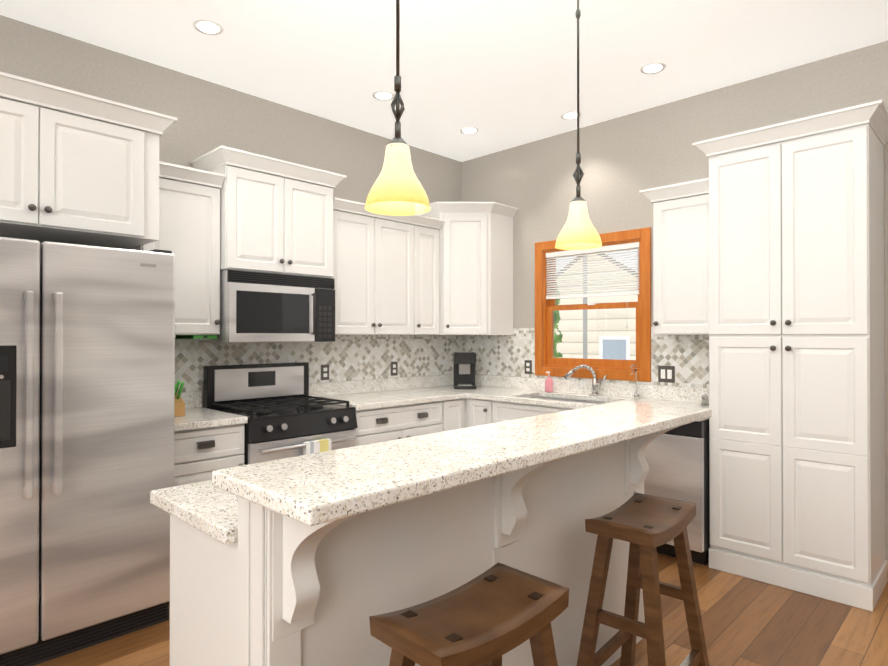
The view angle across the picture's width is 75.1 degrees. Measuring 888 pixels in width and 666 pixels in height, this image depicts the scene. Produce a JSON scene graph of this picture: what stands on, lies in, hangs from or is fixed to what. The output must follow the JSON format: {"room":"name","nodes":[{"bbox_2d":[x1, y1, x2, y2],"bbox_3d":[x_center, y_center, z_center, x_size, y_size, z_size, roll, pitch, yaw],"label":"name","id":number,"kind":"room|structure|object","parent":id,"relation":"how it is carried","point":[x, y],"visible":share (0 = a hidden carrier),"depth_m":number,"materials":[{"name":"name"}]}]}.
{"room":"kitchen","nodes":[
{"label":"kitchen","id":0,"kind":"room"},
{"bbox_2d":[0,15,461,407],"bbox_3d":[-2.380,-0.130,3.001,0.100,3.050,7.200,0,0,44],"label":"wall","id":1,"kind":"structure","parent":0,"point":[209,116],"depth_m":3.79,"materials":[{"name":"paint"}]},
{"bbox_2d":[0,72,176,248],"bbox_3d":[-1.983,-0.795,2.852,0.678,0.630,1.035,0,0,44],"label":"upper cabinet","id":2,"kind":"object","parent":1,"relation":"attached to","point":[76,167],"visible":1,"depth_m":2.73,"materials":[{"name":"white wood"}]},
{"bbox_2d":[130,161,225,334],"bbox_3d":[-1.606,-0.467,3.440,0.393,0.960,0.450,0,0,44],"label":"upper cabinet","id":3,"kind":"object","parent":1,"relation":"attached to","point":[189,217],"visible":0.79,"depth_m":3.38,"materials":[{"name":"white wood"}]},
{"bbox_2d":[176,335,216,338],"bbox_3d":[-1.526,0.029,3.560,0.267,0.026,0.143,0,0,44],"label":"under-cabinet light","id":4,"kind":"object","parent":3,"relation":"attached to","point":[196,336],"visible":1,"depth_m":3.48,"materials":[{"name":"green"}]},
{"bbox_2d":[190,145,346,277],"bbox_3d":[-1.154,-0.738,3.863,0.453,0.713,0.896,0,0,44],"label":"upper cabinet","id":5,"kind":"object","parent":1,"relation":"attached to","point":[276,216],"visible":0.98,"depth_m":3.69,"materials":[{"name":"white wood"}]},
{"bbox_2d":[200,269,334,342],"bbox_3d":[-1.154,-0.156,3.859,0.449,0.443,0.768,0,0,44],"label":"over-the-range microwave","id":6,"kind":"object","parent":5,"relation":"attached to","point":[259,307],"visible":0.98,"depth_m":3.67,"materials":[{"name":"silver metal"}]},
{"bbox_2d":[175,335,462,392],"bbox_3d":[-0.864,0.201,4.473,0.009,0.363,2.970,0,0,44],"label":"tile backsplash","id":7,"kind":"structure","parent":1,"relation":"attached to","point":[355,357],"depth_m":4.53,"materials":[{"name":"tile"}]},
{"bbox_2d":[321,364,328,379],"bbox_3d":[-0.908,0.304,4.413,0.008,0.118,0.075,0,0,44],"label":"electrical outlet plate","id":8,"kind":"object","parent":7,"relation":"attached to","point":[324,368],"depth_m":4.41,"materials":[{"name":"grey"}]},
{"bbox_2d":[391,362,397,375],"bbox_3d":[-0.423,0.307,4.910,0.008,0.118,0.075,0,0,44],"label":"electrical outlet plate","id":9,"kind":"object","parent":7,"relation":"attached to","point":[394,365],"depth_m":4.91,"materials":[{"name":"grey"}]},
{"bbox_2d":[333,197,444,334],"bbox_3d":[-0.515,-0.460,4.558,0.393,0.960,1.106,0,0,44],"label":"upper cabinet","id":10,"kind":"object","parent":1,"relation":"attached to","point":[386,272],"visible":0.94,"depth_m":4.43,"materials":[{"name":"white wood"}]},
{"bbox_2d":[419,202,518,334],"bbox_3d":[0.176,-0.535,5.064,0.678,1.115,0.678,0,0,44],"label":"upper cabinet","id":11,"kind":"object","parent":1,"relation":"attached to","point":[475,268],"visible":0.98,"depth_m":4.87,"materials":[{"name":"white wood"}]},
{"bbox_2d":[0,0,887,161],"bbox_3d":[0.019,-1.718,0.671,6.800,0.100,7.400,0,0,44],"label":"ceiling","id":12,"kind":"structure","parent":0,"point":[500,75],"depth_m":3.37,"materials":[{"name":"paint"}]},
{"bbox_2d":[193,19,222,34],"bbox_3d":[-1.277,-1.651,3.130,0.155,0.004,0.155,0,0,38],"label":"recessed light","id":13,"kind":"object","parent":12,"relation":"in","point":[208,27],"depth_m":3.12,"materials":[{"name":"white"}]},
{"bbox_2d":[372,91,394,99],"bbox_3d":[-0.421,-1.646,4.019,0.155,0.004,0.155,0,0,38],"label":"recessed light","id":14,"kind":"object","parent":12,"relation":"in","point":[386,95],"depth_m":4.01,"materials":[{"name":"white"}]},
{"bbox_2d":[365,0,429,215],"bbox_3d":[-0.116,-0.986,1.446,0.164,1.354,0.164,0,0,44],"label":"pendant light","id":15,"kind":"object","parent":12,"relation":"hanging from","point":[397,188],"visible":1,"depth_m":1.42,"materials":[{"name":"yellow glass"}]},
{"bbox_2d":[460,127,478,133],"bbox_3d":[0.206,-1.642,4.701,0.155,0.004,0.155,0,0,38],"label":"recessed light","id":16,"kind":"object","parent":12,"relation":"in","point":[467,130],"depth_m":4.69,"materials":[{"name":"white"}]},
{"bbox_2d":[561,112,581,119],"bbox_3d":[0.965,-1.644,4.385,0.155,0.004,0.155,0,0,38],"label":"recessed light","id":17,"kind":"object","parent":12,"relation":"in","point":[569,115],"depth_m":4.38,"materials":[{"name":"white"}]},
{"bbox_2d":[555,0,601,249],"bbox_3d":[0.477,-0.982,2.053,0.164,1.354,0.164,0,0,44],"label":"pendant light","id":18,"kind":"object","parent":12,"relation":"hanging from","point":[578,231],"visible":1,"depth_m":2.03,"materials":[{"name":"yellow glass"}]},
{"bbox_2d":[640,62,665,73],"bbox_3d":[1.304,-1.649,3.607,0.155,0.004,0.155,0,0,38],"label":"recessed light","id":19,"kind":"object","parent":12,"relation":"in","point":[649,68],"depth_m":3.60,"materials":[{"name":"white"}]},
{"bbox_2d":[34,552,887,665],"bbox_3d":[0.019,1.432,0.653,6.800,0.100,7.400,0,0,44],"label":"floor","id":20,"kind":"structure","parent":0,"point":[748,621],"depth_m":2.68,"materials":[{"name":"brown wood"}]},
{"bbox_2d":[0,237,174,665],"bbox_3d":[-1.901,0.498,2.726,0.905,1.789,0.930,0,0,44],"label":"refrigerator","id":21,"kind":"object","parent":20,"relation":"on","point":[87,386],"visible":1,"depth_m":2.51,"materials":[{"name":"grey metal"}]},
{"bbox_2d":[174,424,244,485],"bbox_3d":[-1.506,0.958,3.346,0.655,0.877,0.466,0,0,44],"label":"base cabinet","id":22,"kind":"object","parent":20,"relation":"on","point":[201,454],"visible":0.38,"depth_m":3.15,"materials":[{"name":"white wood"}]},
{"bbox_2d":[175,391,247,430],"bbox_3d":[-1.515,0.447,3.348,0.643,0.140,0.479,0,0,44],"label":"countertop","id":23,"kind":"structure","parent":22,"relation":"on","point":[196,417],"depth_m":3.28,"materials":[{"name":"stone"}]},
{"bbox_2d":[175,380,184,416],"bbox_3d":[-1.562,0.370,3.316,0.146,0.216,0.103,0,0,44],"label":"knife block","id":24,"kind":"object","parent":23,"relation":"on","point":[179,406],"visible":0.29,"depth_m":3.30,"materials":[{"name":"brown wood"}]},
{"bbox_2d":[203,362,357,464],"bbox_3d":[-1.047,0.807,3.759,0.682,1.184,0.754,0,0,44],"label":"range","id":25,"kind":"object","parent":20,"relation":"on","point":[281,409],"visible":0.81,"depth_m":3.72,"materials":[{"name":"grey metal"}]},
{"bbox_2d":[303,438,330,454],"bbox_3d":[-0.781,0.797,3.560,0.038,0.263,0.180,0,0,44],"label":"dish towel","id":26,"kind":"object","parent":25,"relation":"hanging from","point":[317,446],"visible":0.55,"depth_m":3.54,"materials":[{"name":"white fabric"}]},
{"bbox_2d":[354,401,442,445],"bbox_3d":[-0.509,0.964,4.369,0.655,0.877,0.851,0,0,44],"label":"base cabinet","id":27,"kind":"object","parent":20,"relation":"on","point":[376,425],"visible":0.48,"depth_m":4.14,"materials":[{"name":"white wood"}]},
{"bbox_2d":[158,408,694,665],"bbox_3d":[0.113,0.873,2.109,0.884,1.031,1.888,0,0,44],"label":"kitchen island","id":28,"kind":"object","parent":20,"relation":"on","point":[317,559],"depth_m":1.62,"materials":[{"name":"white"}]},
{"bbox_2d":[150,489,229,548],"bbox_3d":[-0.025,0.492,2.234,0.499,0.039,1.925,0,0,44],"label":"island countertop","id":29,"kind":"structure","parent":28,"relation":"on","point":[191,518],"depth_m":1.52,"materials":[{"name":"white stone"}]},
{"bbox_2d":[210,401,711,528],"bbox_3d":[0.304,0.337,1.890,0.411,0.038,1.980,0,0,44],"label":"island countertop","id":30,"kind":"structure","parent":28,"relation":"on","point":[315,490],"depth_m":1.45,"materials":[{"name":"white stone"}]},
{"bbox_2d":[442,398,493,430],"bbox_3d":[0.178,0.967,4.911,0.881,0.877,0.881,0,0,44],"label":"base cabinet","id":31,"kind":"object","parent":20,"relation":"on","point":[463,413],"visible":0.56,"depth_m":4.57,"materials":[{"name":"white wood"}]},
{"bbox_2d":[309,375,466,410],"bbox_3d":[-0.424,0.454,4.456,0.660,0.140,1.091,0,0,44],"label":"countertop","id":32,"kind":"structure","parent":31,"relation":"on","point":[372,394],"depth_m":4.54,"materials":[{"name":"stone"}]},
{"bbox_2d":[431,374,708,420],"bbox_3d":[0.828,0.454,4.447,2.464,0.140,0.643,0,0,44],"label":"countertop","id":33,"kind":"structure","parent":31,"relation":"on","point":[512,389],"depth_m":4.44,"materials":[{"name":"stone"}]},
{"bbox_2d":[454,352,475,388],"bbox_3d":[0.182,0.330,5.104,0.190,0.318,0.250,0,0,-1],"label":"coffee maker","id":34,"kind":"object","parent":33,"relation":"on","point":[464,369],"visible":1,"depth_m":5.12,"materials":[{"name":"grey plastic"}]},
{"bbox_2d":[545,371,552,391],"bbox_3d":[0.858,0.403,4.728,0.066,0.168,0.068,0,0,44],"label":"soap bottle","id":35,"kind":"object","parent":33,"relation":"on","point":[548,384],"visible":1,"depth_m":4.71,"materials":[{"name":"pink plastic"}]},
{"bbox_2d":[535,397,605,403],"bbox_3d":[0.917,0.614,4.328,0.754,0.179,0.414,0,0,44],"label":"sink","id":36,"kind":"object","parent":33,"relation":"in","point":[582,401],"visible":0.04,"depth_m":4.54,"materials":[{"name":"silver metal"}]},
{"bbox_2d":[563,364,606,395],"bbox_3d":[1.083,0.366,4.444,0.286,0.238,0.193,0,0,44],"label":"faucet","id":37,"kind":"object","parent":33,"relation":"on","point":[595,383],"visible":1,"depth_m":4.44,"materials":[{"name":"silver metal"}]},
{"bbox_2d":[630,364,640,398],"bbox_3d":[1.392,0.357,4.198,0.056,0.254,0.098,0,0,44],"label":"tap","id":38,"kind":"object","parent":33,"relation":"on","point":[636,395],"visible":1,"depth_m":4.22,"materials":[{"name":"silver metal"}]},
{"bbox_2d":[701,395,707,404],"bbox_3d":[1.740,0.450,3.855,0.044,0.064,0.044,0,0,44],"label":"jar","id":39,"kind":"object","parent":33,"relation":"on","point":[704,399],"visible":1,"depth_m":3.84,"materials":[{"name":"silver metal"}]},
{"bbox_2d":[369,562,568,665],"bbox_3d":[0.073,1.015,1.384,0.492,0.739,0.357,0,0,-44],"label":"bar stool","id":40,"kind":"object","parent":20,"relation":"on","point":[492,615],"visible":1,"depth_m":1.34,"materials":[{"name":"brown wood"}]},
{"bbox_2d":[493,396,606,422],"bbox_3d":[0.924,0.964,4.341,0.975,0.877,0.656,0,0,44],"label":"base cabinet","id":41,"kind":"object","parent":20,"relation":"on","point":[504,411],"visible":0.15,"depth_m":4.32,"materials":[{"name":"white wood"}]},
{"bbox_2d":[577,493,708,665],"bbox_3d":[0.726,1.020,2.103,0.357,0.739,0.492,0,0,40],"label":"bar stool","id":42,"kind":"object","parent":20,"relation":"on","point":[645,525],"visible":1,"depth_m":2.03,"materials":[{"name":"brown wood"}]},
{"bbox_2d":[644,419,709,564],"bbox_3d":[1.499,0.964,3.799,0.592,0.871,0.573,0,0,44],"label":"dishwasher","id":43,"kind":"object","parent":20,"relation":"on","point":[677,459],"visible":0.29,"depth_m":3.46,"materials":[{"name":"grey metal"}]},
{"bbox_2d":[692,100,887,611],"bbox_3d":[2.012,0.132,3.335,0.910,2.529,0.583,0,0,44],"label":"pantry","id":44,"kind":"object","parent":20,"relation":"on","point":[796,371],"visible":1,"depth_m":3.13,"materials":[{"name":"white wood"}]},
{"bbox_2d":[462,40,887,559],"bbox_3d":[2.538,-0.128,3.317,6.700,3.050,0.120,0,0,44],"label":"wall","id":45,"kind":"structure","parent":0,"point":[625,159],"depth_m":4.29,"materials":[{"name":"paint"}]},
{"bbox_2d":[463,327,708,387],"bbox_3d":[1.059,0.172,4.664,2.434,0.424,0.009,0,0,44],"label":"tile backsplash","id":46,"kind":"structure","parent":45,"relation":"attached to","point":[500,355],"depth_m":4.47,"materials":[{"name":"tile"}]},
{"bbox_2d":[525,360,531,373],"bbox_3d":[0.725,0.297,4.978,0.075,0.118,0.008,0,0,44],"label":"electrical outlet plate","id":47,"kind":"object","parent":46,"relation":"attached to","point":[528,363],"depth_m":4.97,"materials":[{"name":"grey"}]},
{"bbox_2d":[658,366,674,382],"bbox_3d":[1.591,0.297,4.133,0.120,0.118,0.008,0,0,44],"label":"light switch","id":48,"kind":"object","parent":46,"relation":"attached to","point":[666,373],"depth_m":4.13,"materials":[{"name":"grey plastic"}]},
{"bbox_2d":[535,227,650,381],"bbox_3d":[1.184,-0.203,4.616,1.021,1.129,0.132,0,0,44],"label":"window","id":49,"kind":"structure","parent":45,"relation":"in","point":[547,295],"depth_m":4.55,"materials":[{"name":"brown wood"}]},
{"bbox_2d":[639,178,708,334],"bbox_3d":[1.622,-0.469,3.852,0.480,0.970,0.393,0,0,44],"label":"upper cabinet","id":50,"kind":"object","parent":45,"relation":"attached to","point":[680,258],"visible":0.83,"depth_m":3.74,"materials":[{"name":"white wood"}]},
{"label":"outside","id":51,"kind":"structure","parent":0,"visible":0},
{"bbox_2d":[554,250,637,359],"bbox_3d":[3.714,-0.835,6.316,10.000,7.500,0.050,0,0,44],"label":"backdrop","id":52,"kind":"structure","parent":51,"point":[601,326],"depth_m":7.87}
]}

